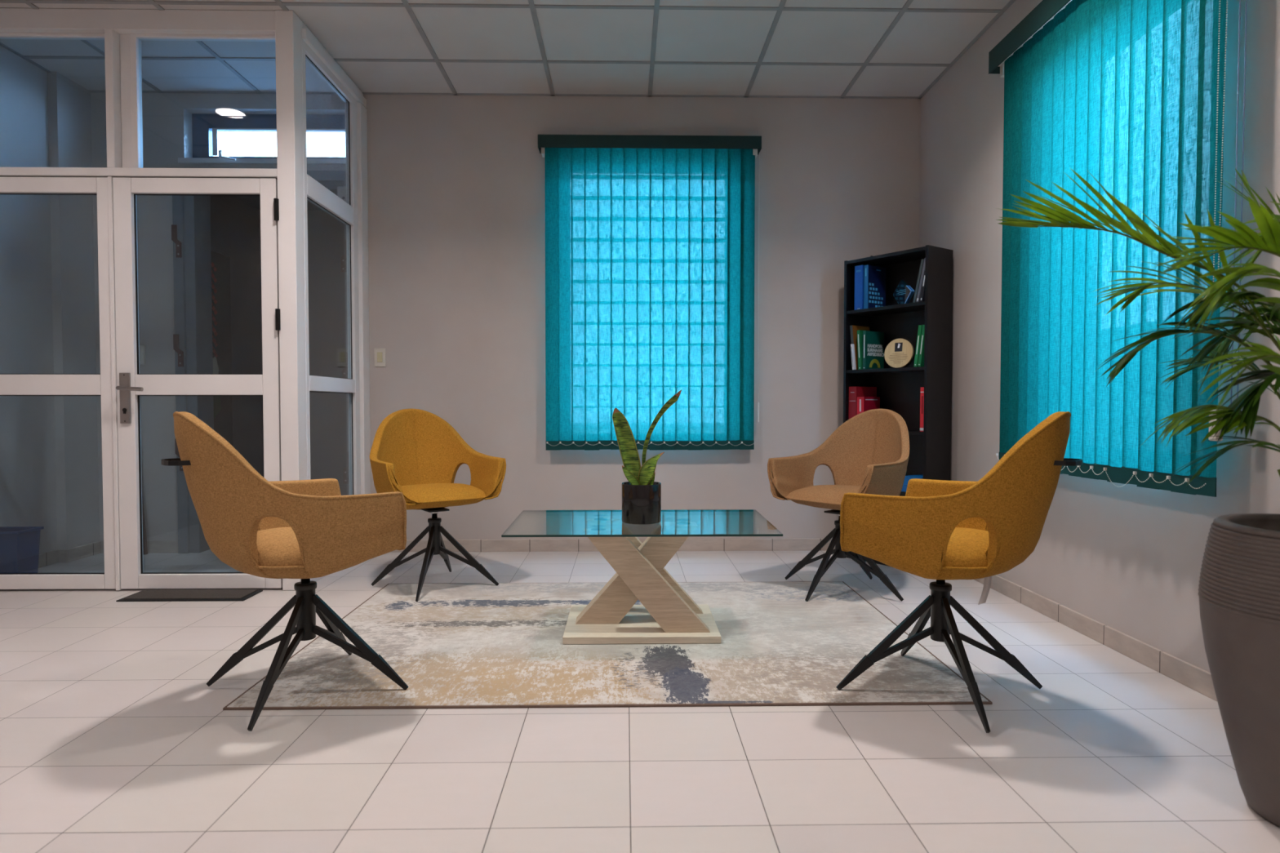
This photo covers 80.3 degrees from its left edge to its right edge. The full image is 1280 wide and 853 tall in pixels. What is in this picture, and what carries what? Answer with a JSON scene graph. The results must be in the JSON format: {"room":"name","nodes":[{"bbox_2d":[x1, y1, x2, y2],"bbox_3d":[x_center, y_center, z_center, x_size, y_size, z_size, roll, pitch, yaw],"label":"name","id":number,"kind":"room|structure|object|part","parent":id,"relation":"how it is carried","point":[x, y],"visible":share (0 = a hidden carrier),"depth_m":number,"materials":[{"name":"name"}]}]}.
{"room":"waiting room","nodes":[
{"label":"waiting room","id":0,"kind":"room"},
{"bbox_2d":[0,45,99,554],"bbox_3d":[-3.329,-0.572,0.882,0.202,2.900,7.423,0,2,-1],"label":"wall","id":1,"kind":"structure","parent":0,"point":[49,475],"depth_m":4.27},
{"bbox_2d":[0,176,121,590],"bbox_3d":[-2.925,-0.200,3.668,0.801,1.992,0.051,0,2,-1],"label":"door","id":2,"kind":"structure","parent":1,"relation":"in","point":[104,384],"depth_m":3.65,"materials":[{"name":"white paint"}]},
{"bbox_2d":[38,541,101,568],"bbox_3d":[-3.255,0.839,0.998,0.073,0.074,7.273,0,2,-1],"label":"baseboard","id":3,"kind":"structure","parent":1,"relation":"attached to","point":[72,554],"depth_m":4.36,"materials":[{"name":"tile"}]},
{"bbox_2d":[0,28,275,168],"bbox_3d":[-2.537,-1.565,3.654,1.593,0.656,0.090,0,2,-1],"label":"window","id":4,"kind":"structure","parent":1,"relation":"in","point":[122,52],"depth_m":3.65,"materials":[{"name":"white paint"}]},
{"bbox_2d":[0,8,277,177],"bbox_3d":[-2.537,-1.593,3.653,1.593,0.787,0.090,0,2,-1],"label":"trim","id":5,"kind":"structure","parent":1,"relation":"attached to","point":[123,21],"depth_m":3.61,"materials":[{"name":"white paint"}]},
{"bbox_2d":[0,176,277,179],"bbox_3d":[-2.530,-0.201,3.693,1.582,2.000,0.030,0,2,-1],"label":"trim","id":6,"kind":"structure","parent":1,"relation":"attached to","point":[0,176],"depth_m":3.65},
{"bbox_2d":[112,177,282,589],"bbox_3d":[-2.128,-0.202,3.686,0.790,1.983,0.198,0,2,-1],"label":"door","id":7,"kind":"structure","parent":6,"relation":"attached to","point":[131,384],"depth_m":3.66,"materials":[{"name":"white paint"}]},
{"bbox_3d":[-2.480,-0.137,3.654,0.048,0.244,0.010,0,2,-1],"label":"handle","id":8,"kind":"part","parent":7,"relation":"part of","materials":[{"name":"metal"}]},
{"bbox_3d":[-2.424,-0.180,3.616,0.129,0.025,0.069,0,2,-1],"label":"lever","id":9,"kind":"part","parent":7,"relation":"part of","materials":[{"name":"metal"}]},
{"bbox_2d":[209,189,347,495],"bbox_3d":[-2.101,-0.434,5.222,1.600,2.380,0.857,0,2,-1],"label":"wall","id":10,"kind":"structure","parent":0,"point":[235,220],"depth_m":5.52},
{"bbox_2d":[211,250,232,445],"bbox_3d":[-2.743,-0.454,4.867,0.022,1.340,0.440,0,2,-1],"label":"door","id":11,"kind":"structure","parent":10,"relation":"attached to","point":[220,264],"depth_m":4.96,"materials":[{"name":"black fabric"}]},
{"bbox_2d":[90,92,920,541],"bbox_3d":[-0.841,-0.680,4.725,5.700,2.900,0.170,0,2,-1],"label":"wall","id":12,"kind":"structure","parent":0,"point":[456,197],"depth_m":4.64,"materials":[{"name":"white paint"}]},
{"bbox_2d":[100,540,177,553],"bbox_3d":[-3.021,0.736,4.638,0.533,0.074,0.021,0,2,-1],"label":"baseboard","id":13,"kind":"structure","parent":12,"relation":"attached to","point":[153,546],"depth_m":4.63,"materials":[{"name":"tile"}]},
{"bbox_2d":[171,224,182,257],"bbox_3d":[-2.783,-1.113,4.553,0.055,0.195,0.011,0,2,-1],"label":"bracket","id":14,"kind":"object","parent":12,"relation":"attached to","point":[174,227],"visible":1,"depth_m":4.55,"materials":[{"name":"grey metal"}]},
{"bbox_2d":[173,333,183,366],"bbox_3d":[-2.783,-0.458,4.572,0.055,0.195,0.011,0,2,-1],"label":"bracket","id":15,"kind":"object","parent":12,"relation":"attached to","point":[175,336],"visible":1,"depth_m":4.57,"materials":[{"name":"grey metal"}]},
{"bbox_2d":[174,439,183,471],"bbox_3d":[-2.783,0.171,4.590,0.055,0.195,0.011,0,2,-1],"label":"bracket","id":16,"kind":"object","parent":12,"relation":"attached to","point":[175,443],"visible":0.42,"depth_m":4.59,"materials":[{"name":"black metal"}]},
{"bbox_2d":[172,170,349,553],"bbox_3d":[-2.266,-0.390,4.691,1.090,2.321,0.200,0,2,-1],"label":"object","id":17,"kind":"structure","parent":12,"relation":"attached to","point":[191,214],"depth_m":4.61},
{"bbox_2d":[177,113,345,164],"bbox_3d":[-2.250,-1.754,4.620,1.060,0.328,0.186,0,2,-1],"label":"window","id":18,"kind":"structure","parent":12,"relation":"in","point":[206,127],"depth_m":4.65,"materials":[{"name":"white paint"}]},
{"bbox_3d":[-2.250,-1.604,4.619,1.060,0.028,0.096,0,2,-1],"label":"sill","id":19,"kind":"part","parent":18,"relation":"part of","materials":[{"name":"white paint"}]},
{"bbox_2d":[301,21,370,581],"bbox_3d":[-1.685,-0.608,4.189,0.087,2.786,0.871,0,2,-1],"label":"window","id":20,"kind":"structure","parent":12,"relation":"in","point":[353,212],"depth_m":4.44,"materials":[{"name":"white paint"}]},
{"bbox_2d":[337,186,346,201],"bbox_3d":[-1.792,-1.387,4.582,0.065,0.120,0.040,0,2,-1],"label":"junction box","id":21,"kind":"object","parent":12,"relation":"attached to","point":[341,190],"visible":0.45,"depth_m":4.57,"materials":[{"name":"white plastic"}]},
{"bbox_2d":[341,240,346,272],"bbox_3d":[-1.776,-1.029,4.575,0.055,0.195,0.011,0,2,-1],"label":"bracket","id":22,"kind":"object","parent":12,"relation":"attached to","point":[343,257],"visible":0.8,"depth_m":4.57,"materials":[{"name":"grey metal"}]},
{"bbox_2d":[342,352,347,378],"bbox_3d":[-1.776,-0.349,4.594,0.055,0.195,0.011,0,2,-1],"label":"bracket","id":23,"kind":"object","parent":12,"relation":"attached to","point":[344,371],"visible":0.47,"depth_m":4.59,"materials":[{"name":"grey metal"}]},
{"bbox_2d":[342,451,348,484],"bbox_3d":[-1.776,0.251,4.611,0.055,0.195,0.011,0,2,-1],"label":"bracket","id":24,"kind":"object","parent":12,"relation":"attached to","point":[345,471],"visible":0.75,"depth_m":4.61,"materials":[{"name":"black metal"}]},
{"bbox_2d":[374,348,386,366],"bbox_3d":[-1.586,-0.421,4.627,0.068,0.112,0.013,0,2,-1],"label":"light switch","id":25,"kind":"object","parent":12,"relation":"attached to","point":[380,353],"visible":1,"depth_m":4.62,"materials":[{"name":"white plastic"}]},
{"bbox_2d":[389,538,835,552],"bbox_3d":[0.031,0.734,4.697,3.361,0.074,0.021,0,2,-1],"label":"baseboard","id":26,"kind":"structure","parent":12,"relation":"attached to","point":[690,544],"depth_m":4.69,"materials":[{"name":"tile"}]},
{"bbox_2d":[537,134,761,450],"bbox_3d":[0.058,-0.796,4.593,1.336,1.881,0.118,0,2,-1],"label":"vertical blind","id":27,"kind":"object","parent":12,"relation":"attached to","point":[650,240],"visible":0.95,"depth_m":4.58,"materials":[{"name":"teal fabric"}]},
{"bbox_3d":[0.067,0.106,4.583,1.260,0.028,0.010,0,2,-1],"label":"bead chain","id":28,"kind":"part","parent":27,"relation":"part of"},
{"bbox_3d":[0.722,-0.892,4.611,0.002,1.530,0.002,0,2,-1],"label":"control cord","id":29,"kind":"part","parent":27,"relation":"part of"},
{"bbox_2d":[0,0,1015,98],"bbox_3d":[-0.770,-1.959,0.992,5.700,0.106,7.623,0,2,-1],"label":"ceiling","id":30,"kind":"structure","parent":0,"point":[864,49],"depth_m":4.02,"materials":[{"name":"tile"}]},
{"bbox_2d":[0,549,1279,852],"bbox_3d":[-0.779,0.921,1.512,5.700,0.120,8.500,0,2,-1],"label":"floor","id":31,"kind":"structure","parent":0,"point":[114,737],"depth_m":1.97,"materials":[{"name":"beige tile"}]},
{"bbox_2d":[0,526,44,573],"bbox_3d":[-3.209,0.658,3.844,0.250,0.275,0.170,0,2,-1],"label":"storage bin","id":32,"kind":"object","parent":31,"relation":"on","point":[19,545],"visible":0.96,"depth_m":3.80,"materials":[{"name":"blue plastic"}]},
{"bbox_2d":[142,492,147,555],"bbox_3d":[-3.036,0.424,4.579,0.105,0.700,0.024,0,2,-1],"label":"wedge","id":33,"kind":"object","parent":31,"relation":"on","point":[144,538],"visible":0.22,"depth_m":4.58,"materials":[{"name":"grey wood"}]},
{"bbox_2d":[115,589,262,601],"bbox_3d":[-2.119,0.798,3.584,0.580,0.010,0.190,0,2,-1],"label":"doormat","id":34,"kind":"object","parent":31,"relation":"on","point":[148,595],"visible":1,"depth_m":3.56,"materials":[{"name":"black rubber"}]},
{"bbox_2d":[275,9,306,591],"bbox_3d":[-1.698,-0.594,3.703,0.086,2.786,0.100,0,2,-1],"label":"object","id":35,"kind":"structure","parent":31,"relation":"on","point":[288,25],"depth_m":3.66,"materials":[{"name":"white paint"}]},
{"bbox_2d":[222,581,992,710],"bbox_3d":[-0.101,0.814,3.050,2.299,0.008,1.569,0,2,-1],"label":"area rug","id":36,"kind":"object","parent":31,"relation":"on","point":[461,645],"visible":0.91,"depth_m":2.67,"materials":[{"name":"beige fabric"}]},
{"bbox_2d":[160,411,408,731],"bbox_3d":[-1.110,0.392,2.341,0.626,0.879,0.602,-1,2,-41],"label":"swivel armchair","id":37,"kind":"object","parent":36,"relation":"on","point":[304,530],"visible":1,"depth_m":2.17,"materials":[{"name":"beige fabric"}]},
{"bbox_3d":[-1.320,0.101,2.154,0.064,0.013,0.130,-1,2,-41],"label":"handle","id":38,"kind":"part","parent":37,"relation":"part of","materials":[{"name":"black metal"}]},
{"bbox_3d":[-1.064,0.387,2.385,0.421,0.113,0.481,-1,2,-41],"label":"seat","id":39,"kind":"part","parent":37,"relation":"part of","materials":[{"name":"beige fabric"}]},
{"bbox_2d":[369,408,506,601],"bbox_3d":[-1.052,0.350,3.802,0.589,0.879,0.644,-1,2,-35],"label":"swivel armchair","id":40,"kind":"object","parent":36,"relation":"on","point":[417,454],"visible":0.93,"depth_m":3.84,"materials":[{"name":"yellow fabric"}]},
{"bbox_3d":[-1.184,0.642,3.760,0.300,0.298,0.018,0,2,0],"label":"leg","id":41,"kind":"part","parent":40,"relation":"part of","materials":[{"name":"black metal"}]},
{"bbox_3d":[-1.017,0.647,3.594,0.018,0.298,0.300,0,2,0],"label":"leg","id":42,"kind":"part","parent":40,"relation":"part of","materials":[{"name":"black metal"}]},
{"bbox_3d":[-1.017,0.410,3.754,0.100,0.010,0.140,-1,2,-35],"label":"mounting plate","id":43,"kind":"part","parent":40,"relation":"part of","materials":[{"name":"black metal"}]},
{"bbox_3d":[-1.023,0.348,3.761,0.481,0.113,0.421,-1,2,-35],"label":"seat","id":44,"kind":"part","parent":40,"relation":"part of","materials":[{"name":"yellow fabric"}]},
{"bbox_3d":[-1.017,0.637,3.928,0.018,0.298,0.300,0,2,0],"label":"leg","id":45,"kind":"part","parent":40,"relation":"part of","materials":[{"name":"black metal"}]},
{"bbox_3d":[-0.850,0.642,3.761,0.300,0.298,0.018,0,2,0],"label":"leg","id":46,"kind":"part","parent":40,"relation":"part of","materials":[{"name":"black metal"}]},
{"bbox_2d":[501,509,782,644],"bbox_3d":[0.004,0.587,2.991,0.996,0.445,0.605,0,2,-1],"label":"coffee table","id":47,"kind":"object","parent":36,"relation":"on","point":[667,614],"visible":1,"depth_m":2.89,"materials":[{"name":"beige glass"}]},
{"bbox_3d":[0.004,0.374,2.966,0.996,0.008,0.566,0,3,-1],"label":"glass","id":48,"kind":"part","parent":47,"relation":"part of","materials":[{"name":"clear glass"}]},
{"bbox_3d":[0.004,0.794,3.069,0.594,0.026,0.460,0,2,-1],"label":"plate","id":49,"kind":"part","parent":47,"relation":"part of","materials":[{"name":"brown wood"}]},
{"bbox_2d":[612,390,681,524],"bbox_3d":[0.024,0.114,2.953,0.234,0.511,0.154,-1,2,-35],"label":"snake plant","id":50,"kind":"object","parent":47,"relation":"on","point":[641,495],"visible":1,"depth_m":2.92,"materials":[{"name":"green plant"}]},
{"bbox_3d":[0.006,0.295,2.945,0.154,0.150,0.154,0,2,-1],"label":"pot","id":51,"kind":"part","parent":50,"relation":"part of","materials":[{"name":"black ceramic"}]},
{"bbox_2d":[767,408,909,601],"bbox_3d":[1.000,0.354,3.693,0.697,0.878,0.631,-1,2,-41],"label":"swivel armchair","id":52,"kind":"object","parent":36,"relation":"on","point":[868,453],"visible":0.76,"depth_m":3.77,"materials":[{"name":"brown fabric"}]},
{"bbox_3d":[0.855,0.641,3.795,0.300,0.298,0.018,2,2,44],"label":"leg","id":53,"kind":"part","parent":52,"relation":"part of","materials":[{"name":"black metal"}]},
{"bbox_3d":[0.859,0.648,3.559,0.018,0.298,0.300,2,2,44],"label":"leg","id":54,"kind":"part","parent":52,"relation":"part of","materials":[{"name":"black metal"}]},
{"bbox_3d":[0.983,0.350,3.678,0.421,0.113,0.481,-1,2,-41],"label":"seat","id":55,"kind":"part","parent":52,"relation":"part of","materials":[{"name":"brown fabric"}]},
{"bbox_3d":[0.975,0.412,3.672,0.140,0.010,0.100,-1,2,-41],"label":"mounting plate","id":56,"kind":"part","parent":52,"relation":"part of","materials":[{"name":"black metal"}]},
{"bbox_3d":[1.091,0.641,3.799,0.018,0.298,0.300,2,2,44],"label":"leg","id":57,"kind":"part","parent":52,"relation":"part of","materials":[{"name":"black metal"}]},
{"bbox_3d":[1.094,0.648,3.562,0.039,0.298,0.300,-1,2,-41],"label":"leg","id":58,"kind":"part","parent":52,"relation":"part of","materials":[{"name":"black metal"}]},
{"bbox_2d":[835,411,1082,733],"bbox_3d":[0.995,0.392,2.340,0.636,0.879,0.589,1,2,39],"label":"swivel armchair","id":59,"kind":"object","parent":36,"relation":"on","point":[940,531],"visible":1,"depth_m":2.16,"materials":[{"name":"yellow fabric"}]},
{"bbox_3d":[0.953,0.387,2.374,0.421,0.113,0.481,1,2,39],"label":"seat","id":60,"kind":"part","parent":59,"relation":"part of","materials":[{"name":"yellow fabric"}]},
{"bbox_3d":[1.217,0.101,2.152,0.064,0.013,0.130,1,2,39],"label":"handle","id":61,"kind":"part","parent":59,"relation":"part of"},
{"bbox_2d":[843,244,953,566],"bbox_3d":[1.455,-0.097,4.324,0.232,1.756,0.552,-1,2,-36],"label":"bookcase","id":62,"kind":"object","parent":31,"relation":"on","point":[899,389],"visible":0.49,"depth_m":4.31,"materials":[{"name":"black wood"}]},
{"bbox_2d":[850,343,856,369],"bbox_3d":[1.246,-0.406,4.432,0.021,0.150,0.028,-1,2,-36],"label":"book","id":63,"kind":"object","parent":62,"relation":"on","point":[852,346],"visible":1,"depth_m":4.43,"materials":[{"name":"white paper"}]},
{"bbox_3d":[1.298,-0.100,4.540,0.232,1.750,0.017,-1,2,-36],"label":"panel","id":64,"kind":"part","parent":62,"relation":"part of","materials":[{"name":"black wood"}]},
{"bbox_2d":[854,265,864,310],"bbox_3d":[1.335,-0.806,4.450,0.171,0.255,0.056,-1,2,-36],"label":"book","id":65,"kind":"object","parent":62,"relation":"on","point":[860,269],"visible":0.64,"depth_m":4.39,"materials":[{"name":"blue paper"}]},
{"bbox_2d":[849,325,869,369],"bbox_3d":[1.312,-0.465,4.499,0.161,0.262,0.045,-1,2,-36],"label":"book","id":66,"kind":"object","parent":62,"relation":"on","point":[853,329],"visible":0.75,"depth_m":4.46,"materials":[{"name":"paper"}]},
{"bbox_2d":[857,329,862,369],"bbox_3d":[1.335,-0.446,4.451,0.161,0.229,0.034,-1,2,-36],"label":"book","id":67,"kind":"object","parent":62,"relation":"on","point":[860,333],"visible":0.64,"depth_m":4.40,"materials":[{"name":"green paper"}]},
{"bbox_2d":[857,333,859,357],"bbox_3d":[1.270,-0.468,4.404,0.001,0.137,0.006,-1,-1,-36],"label":"print","id":68,"kind":"object","parent":67,"relation":"attached to","point":[858,334],"depth_m":4.40},
{"bbox_2d":[848,386,876,419],"bbox_3d":[1.322,-0.110,4.504,0.191,0.250,0.056,-1,2,-36],"label":"book","id":69,"kind":"object","parent":62,"relation":"on","point":[854,392],"visible":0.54,"depth_m":4.45,"materials":[{"name":"red paper"}]},
{"bbox_2d":[857,396,879,414],"bbox_3d":[1.339,-0.079,4.447,0.151,0.190,0.049,-1,2,-36],"label":"book","id":70,"kind":"object","parent":62,"relation":"on","point":[864,404],"visible":0.53,"depth_m":4.41,"materials":[{"name":"red paper"}]},
{"bbox_2d":[859,399,861,411],"bbox_3d":[1.279,-0.122,4.402,0.001,0.070,0.010,-1,2,-36],"label":"print","id":71,"kind":"object","parent":70,"relation":"attached to","point":[860,399],"depth_m":4.40},
{"bbox_2d":[862,330,884,368],"bbox_3d":[1.372,-0.442,4.431,0.198,0.222,0.022,-1,2,-36],"label":"book","id":72,"kind":"object","parent":62,"relation":"on","point":[873,341],"visible":0.99,"depth_m":4.41,"materials":[{"name":"green paper"}]},
{"bbox_2d":[863,264,885,308],"bbox_3d":[1.365,-0.803,4.405,0.166,0.250,0.030,-1,2,-36],"label":"book","id":73,"kind":"object","parent":62,"relation":"on","point":[874,288],"visible":0.85,"depth_m":4.38,"materials":[{"name":"blue paper"}]},
{"bbox_3d":[1.454,-0.319,4.317,0.222,0.018,0.518,-1,2,-36],"label":"shelf","id":74,"kind":"part","parent":62,"relation":"part of","materials":[{"name":"black wood"}]},
{"bbox_3d":[1.454,-0.665,4.307,0.222,0.018,0.518,-1,2,-36],"label":"shelf","id":75,"kind":"part","parent":62,"relation":"part of","materials":[{"name":"black wood"}]},
{"bbox_3d":[1.455,-0.955,4.299,0.231,0.018,0.518,-1,2,-36],"label":"panel","id":76,"kind":"part","parent":62,"relation":"part of","materials":[{"name":"black wood"}]},
{"bbox_3d":[1.546,-0.086,4.390,0.006,1.730,0.518,-1,2,-36],"label":"panel","id":77,"kind":"part","parent":62,"relation":"part of","materials":[{"name":"black wood"}]},
{"bbox_2d":[884,337,915,368],"bbox_3d":[1.453,-0.412,4.251,0.174,0.174,0.044,2,2,44],"label":"round plaque","id":78,"kind":"object","parent":62,"relation":"on","point":[900,352],"visible":0.94,"depth_m":4.24,"materials":[{"name":"brown wood"}]},
{"bbox_2d":[894,342,902,351],"bbox_3d":[1.447,-0.444,4.244,0.044,0.050,0.007,2,2,44],"label":"photo","id":79,"kind":"object","parent":78,"relation":"on","point":[898,346],"depth_m":4.24},
{"bbox_3d":[1.454,0.364,4.336,0.222,0.018,0.518,-1,2,-36],"label":"shelf","id":80,"kind":"part","parent":62,"relation":"part of","materials":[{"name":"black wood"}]},
{"bbox_2d":[893,280,915,303],"bbox_3d":[1.473,-0.747,4.242,0.020,0.148,0.176,0,2,-16],"label":"diamond award","id":81,"kind":"object","parent":62,"relation":"on","point":[909,287],"visible":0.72,"depth_m":4.19,"materials":[{"name":"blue glass"}]},
{"bbox_2d":[901,484,907,492],"bbox_3d":[1.553,0.338,4.198,0.191,0.044,0.140,-1,2,-36],"label":"binder","id":82,"kind":"object","parent":62,"relation":"on","point":[904,486],"visible":0.02,"depth_m":4.17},
{"bbox_2d":[903,474,923,484],"bbox_3d":[1.556,0.295,4.193,0.191,0.044,0.130,-1,2,-36],"label":"binder","id":83,"kind":"object","parent":82,"relation":"on","point":[907,478],"visible":0.25,"depth_m":4.16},
{"bbox_3d":[1.454,0.029,4.326,0.222,0.018,0.518,-1,2,-36],"label":"shelf","id":84,"kind":"part","parent":62,"relation":"part of","materials":[{"name":"black wood"}]},
{"bbox_2d":[913,324,922,366],"bbox_3d":[1.557,-0.435,4.136,0.151,0.224,0.045,-1,2,-36],"label":"book","id":85,"kind":"object","parent":62,"relation":"on","point":[920,326],"visible":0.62,"depth_m":4.09,"materials":[{"name":"green paper"}]},
{"bbox_2d":[912,258,924,302],"bbox_3d":[1.557,-0.785,4.126,0.151,0.229,0.063,-1,2,-36],"label":"book","id":86,"kind":"object","parent":62,"relation":"on","point":[922,260],"visible":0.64,"depth_m":4.08,"materials":[{"name":"paper"}]},
{"bbox_2d":[915,257,925,302],"bbox_3d":[1.568,-0.786,4.111,0.151,0.233,0.063,-1,2,-36],"label":"book","id":87,"kind":"object","parent":62,"relation":"on","point":[923,267],"visible":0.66,"depth_m":4.07,"materials":[{"name":"grey paper"}]},
{"bbox_2d":[917,324,924,366],"bbox_3d":[1.571,-0.435,4.117,0.151,0.224,0.045,-1,2,-36],"label":"book","id":88,"kind":"object","parent":62,"relation":"on","point":[921,358],"visible":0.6,"depth_m":4.07,"materials":[{"name":"green paper"}]},
{"bbox_2d":[920,386,924,431],"bbox_3d":[1.585,-0.094,4.125,0.171,0.238,0.027,-1,2,-36],"label":"book","id":89,"kind":"object","parent":62,"relation":"on","point":[922,393],"visible":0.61,"depth_m":4.08,"materials":[{"name":"red paper"}]},
{"bbox_2d":[921,395,923,413],"bbox_3d":[1.516,-0.116,4.074,0.001,0.095,0.010,-1,2,-36],"label":"print","id":90,"kind":"object","parent":89,"relation":"attached to","point":[922,396],"depth_m":4.07},
{"bbox_2d":[920,270,924,302],"bbox_3d":[1.571,-0.752,4.099,0.141,0.165,0.043,-1,2,-36],"label":"book","id":91,"kind":"object","parent":62,"relation":"on","point":[922,292],"visible":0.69,"depth_m":4.06,"materials":[{"name":"grey paper"}]},
{"bbox_3d":[1.612,-0.087,4.107,0.232,1.750,0.017,-1,2,-36],"label":"panel","id":92,"kind":"part","parent":62,"relation":"part of","materials":[{"name":"black wood"}]},
{"bbox_2d":[996,167,1279,826],"bbox_3d":[1.278,0.118,1.728,0.850,1.474,0.704,0,2,-1],"label":"potted palm","id":93,"kind":"object","parent":31,"relation":"on","point":[1239,584],"visible":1,"depth_m":1.65,"materials":[{"name":"plant"}]},
{"bbox_2d":[1198,513,1279,826],"bbox_3d":[1.484,0.536,1.645,0.447,0.643,0.447,0,2,-1],"label":"planter","id":94,"kind":"object","parent":93,"relation":"attached to","point":[1239,584],"depth_m":1.62,"materials":[{"name":"grey ceramic"}]},
{"bbox_2d":[919,0,1279,672],"bbox_3d":[1.878,-0.574,0.982,0.170,2.900,7.423,0,2,-1],"label":"wall","id":95,"kind":"structure","parent":0,"point":[1127,558],"depth_m":2.89,"materials":[{"name":"white paint"}]},
{"bbox_2d":[974,574,1217,701],"bbox_3d":[1.791,0.836,1.095,0.021,0.074,7.271,0,2,-1],"label":"baseboard","id":96,"kind":"structure","parent":95,"relation":"attached to","point":[1193,677],"depth_m":2.80,"materials":[{"name":"tile"}]},
{"bbox_2d":[987,0,1247,497],"bbox_3d":[1.688,-0.753,2.825,0.135,1.912,1.409,0,2,-1],"label":"vertical blind","id":97,"kind":"object","parent":95,"relation":"attached to","point":[1129,94],"visible":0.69,"depth_m":2.69,"materials":[{"name":"teal fabric"}]},
{"bbox_3d":[1.694,-1.655,2.800,0.121,0.034,1.385,0,2,-1],"label":"head rail","id":98,"kind":"part","parent":97,"relation":"part of","materials":[{"name":"white plastic"}]},
{"bbox_3d":[1.644,0.172,2.848,0.010,0.062,1.257,0,2,-1],"label":"bead chain","id":99,"kind":"part","parent":97,"relation":"part of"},
{"bbox_3d":[1.659,-0.995,2.161,0.007,1.190,0.037,0,2,-1],"label":"control chain","id":100,"kind":"part","parent":97,"relation":"part of","materials":[{"name":"plastic"}]},
{"bbox_3d":[1.686,-0.822,2.130,0.018,1.530,0.004,2,2,44],"label":"control cord","id":101,"kind":"part","parent":97,"relation":"part of","materials":[{"name":"plastic"}]}
]}

